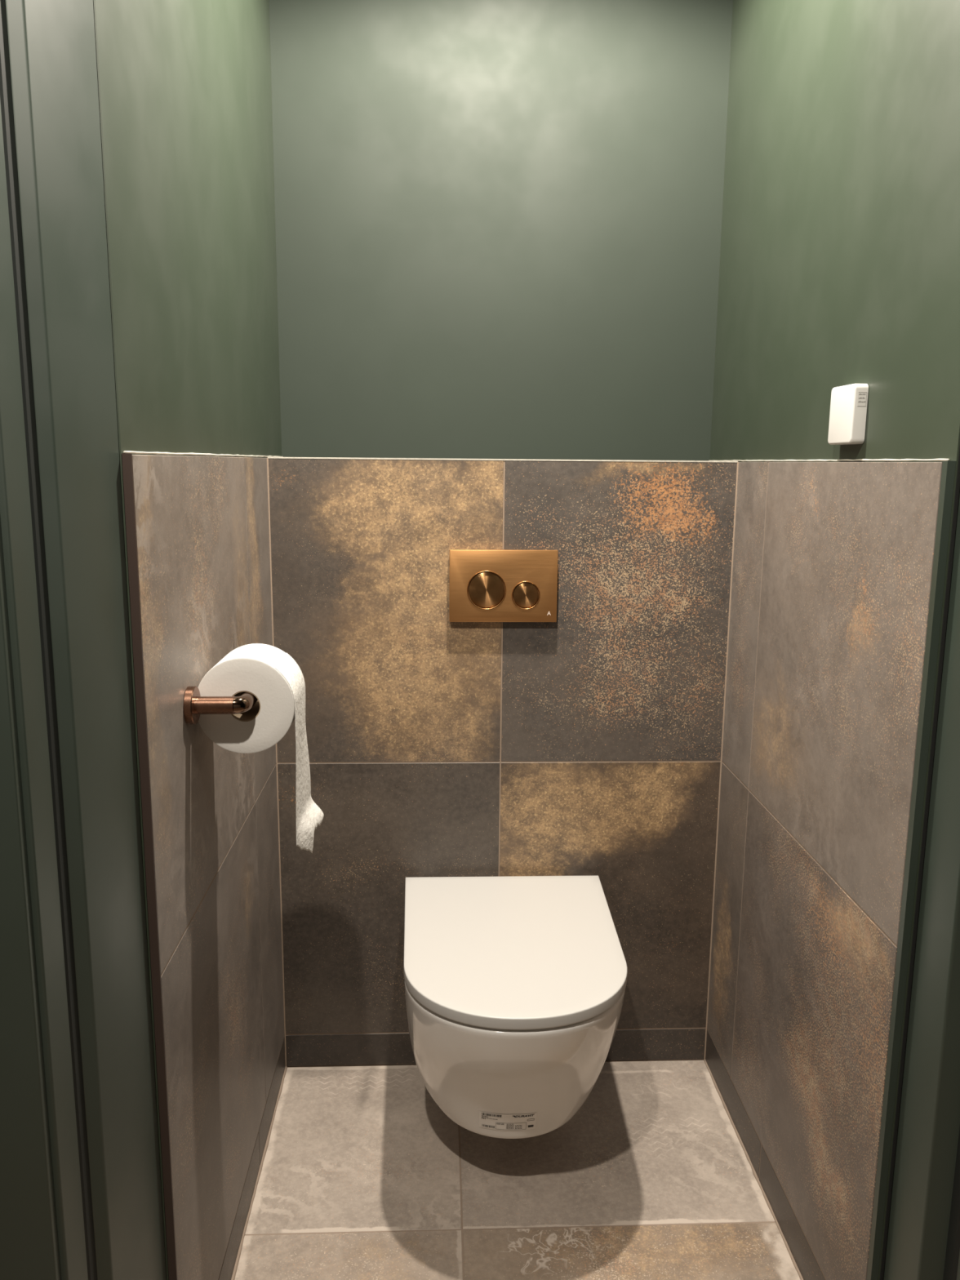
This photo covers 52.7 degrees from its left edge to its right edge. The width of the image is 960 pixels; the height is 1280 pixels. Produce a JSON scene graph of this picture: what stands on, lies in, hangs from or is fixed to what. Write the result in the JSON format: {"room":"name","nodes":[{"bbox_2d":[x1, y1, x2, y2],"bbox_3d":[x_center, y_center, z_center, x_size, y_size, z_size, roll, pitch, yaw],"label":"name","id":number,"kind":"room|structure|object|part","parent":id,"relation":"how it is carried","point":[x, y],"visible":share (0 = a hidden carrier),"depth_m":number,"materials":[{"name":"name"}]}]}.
{"room":"toilet room","nodes":[
{"label":"toilet room","id":0,"kind":"room"},
{"bbox_2d":[93,0,286,1279],"bbox_3d":[-0.449,-0.199,1.615,0.112,2.371,1.164,0,10,-2],"label":"wall","id":1,"kind":"structure","parent":0,"point":[184,86],"depth_m":1.34,"materials":[{"name":"green paint"}]},
{"bbox_2d":[183,686,257,724],"bbox_3d":[-0.342,0.074,1.325,0.082,0.050,0.173,0,10,-2],"label":"toilet roll holder","id":2,"kind":"object","parent":1,"relation":"attached to","point":[194,704],"visible":0.89,"depth_m":1.25,"materials":[{"name":"brown metal"}]},
{"bbox_3d":[-0.375,0.085,1.263,0.011,0.050,0.050,0,10,-2],"label":"wall plate","id":3,"kind":"part","parent":2,"relation":"part of","materials":[{"name":"brown metal"}]},
{"bbox_3d":[-0.345,0.085,1.264,0.050,0.023,0.023,0,10,-2],"label":"arm","id":4,"kind":"part","parent":2,"relation":"part of","materials":[{"name":"brown metal"}]},
{"bbox_2d":[197,643,324,853],"bbox_3d":[-0.306,0.158,1.361,0.154,0.294,0.112,0,10,-2],"label":"toilet paper roll","id":5,"kind":"object","parent":2,"relation":"on","point":[266,672],"visible":0.98,"depth_m":1.30,"materials":[{"name":"white tissue paper"},{"name":"cardboard"}]},
{"bbox_2d":[269,0,733,460],"bbox_3d":[0.035,-0.295,2.160,0.925,2.371,0.100,0,10,-2],"label":"wall","id":6,"kind":"structure","parent":0,"point":[498,223],"depth_m":2.00,"materials":[{"name":"green paint"}]},
{"bbox_2d":[267,457,737,1066],"bbox_3d":[0.038,0.267,2.091,0.925,1.292,0.239,0,10,-2],"label":"wall","id":7,"kind":"structure","parent":0,"point":[586,742],"depth_m":1.95,"materials":[{"name":"brown tile"}]},
{"bbox_2d":[448,549,558,622],"bbox_3d":[0.045,-0.106,1.891,0.210,0.141,0.020,0,10,-2],"label":"flush plate","id":8,"kind":"object","parent":7,"relation":"attached to","point":[486,585],"visible":1,"depth_m":1.88,"materials":[{"name":"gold metal"}]},
{"bbox_2d":[404,875,626,1138],"bbox_3d":[0.055,0.684,1.772,0.397,0.318,0.540,0,10,-2],"label":"toilet","id":9,"kind":"object","parent":7,"relation":"attached to","point":[515,986],"visible":1,"depth_m":1.62,"materials":[{"name":"white ceramic"}]},
{"bbox_2d":[506,1124,522,1128],"bbox_3d":[0.058,0.828,1.649,0.027,0.013,0.005,0,10,-3],"label":"print","id":10,"kind":"object","parent":9,"relation":"on","point":[508,1126],"depth_m":1.65,"materials":[{"name":"grey paper"}]},
{"bbox_3d":[0.054,0.697,1.775,0.390,0.293,0.538,0,10,-2],"label":"bowl","id":11,"kind":"part","parent":9,"relation":"part of","materials":[{"name":"white ceramic"}]},
{"bbox_3d":[0.056,0.540,1.734,0.397,0.021,0.517,0,10,-2],"label":"lid","id":12,"kind":"part","parent":9,"relation":"part of","materials":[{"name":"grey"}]},
{"bbox_2d":[231,1058,803,1279],"bbox_3d":[-0.213,1.210,0.829,3.500,0.145,3.238,0,10,-2],"label":"floor","id":13,"kind":"structure","parent":0,"point":[362,1175],"depth_m":1.72,"materials":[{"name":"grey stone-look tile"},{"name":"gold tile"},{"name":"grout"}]},
{"bbox_2d":[703,0,959,1279],"bbox_3d":[0.562,-0.202,1.677,0.112,2.371,1.125,0,10,-2],"label":"wall","id":14,"kind":"structure","parent":0,"point":[840,250],"depth_m":1.45,"materials":[{"name":"green paint"}]},
{"bbox_2d":[827,383,868,444],"bbox_3d":[0.521,-0.319,1.375,0.019,0.082,0.084,0,10,-2],"label":"wall sensor","id":15,"kind":"object","parent":14,"relation":"attached to","point":[848,403],"visible":1,"depth_m":1.35,"materials":[{"name":"white plastic"}]},
{"bbox_3d":[0.525,-0.331,1.331,0.012,0.020,0.001,0,10,-2],"label":"label plate","id":16,"kind":"part","parent":15,"relation":"part of","materials":[{"name":"white plastic"}]},
{"bbox_2d":[857,391,866,406],"bbox_3d":[0.525,-0.331,1.331,0.012,0.019,0.001,0,10,-2],"label":"print","id":17,"kind":"object","parent":15,"relation":"attached to","point":[859,392],"depth_m":1.33},
{"bbox_3d":[-1.221,-0.077,0.910,1.490,2.371,0.175,0,10,-2],"label":"wall","id":18,"kind":"structure","parent":0,"visible":0},
{"bbox_2d":[0,0,959,1279],"bbox_3d":[0.085,-0.053,0.986,1.205,2.322,0.249,0,10,-2],"label":"door frame","id":19,"kind":"structure","parent":18,"relation":"in","point":[81,1188],"depth_m":0.96,"materials":[{"name":"green paint"}]},
{"bbox_3d":[-0.464,-0.038,0.847,0.096,2.310,0.016,0,10,-2],"label":"architrave","id":20,"kind":"part","parent":19,"relation":"part of","materials":[{"name":"green paint"}]}
]}

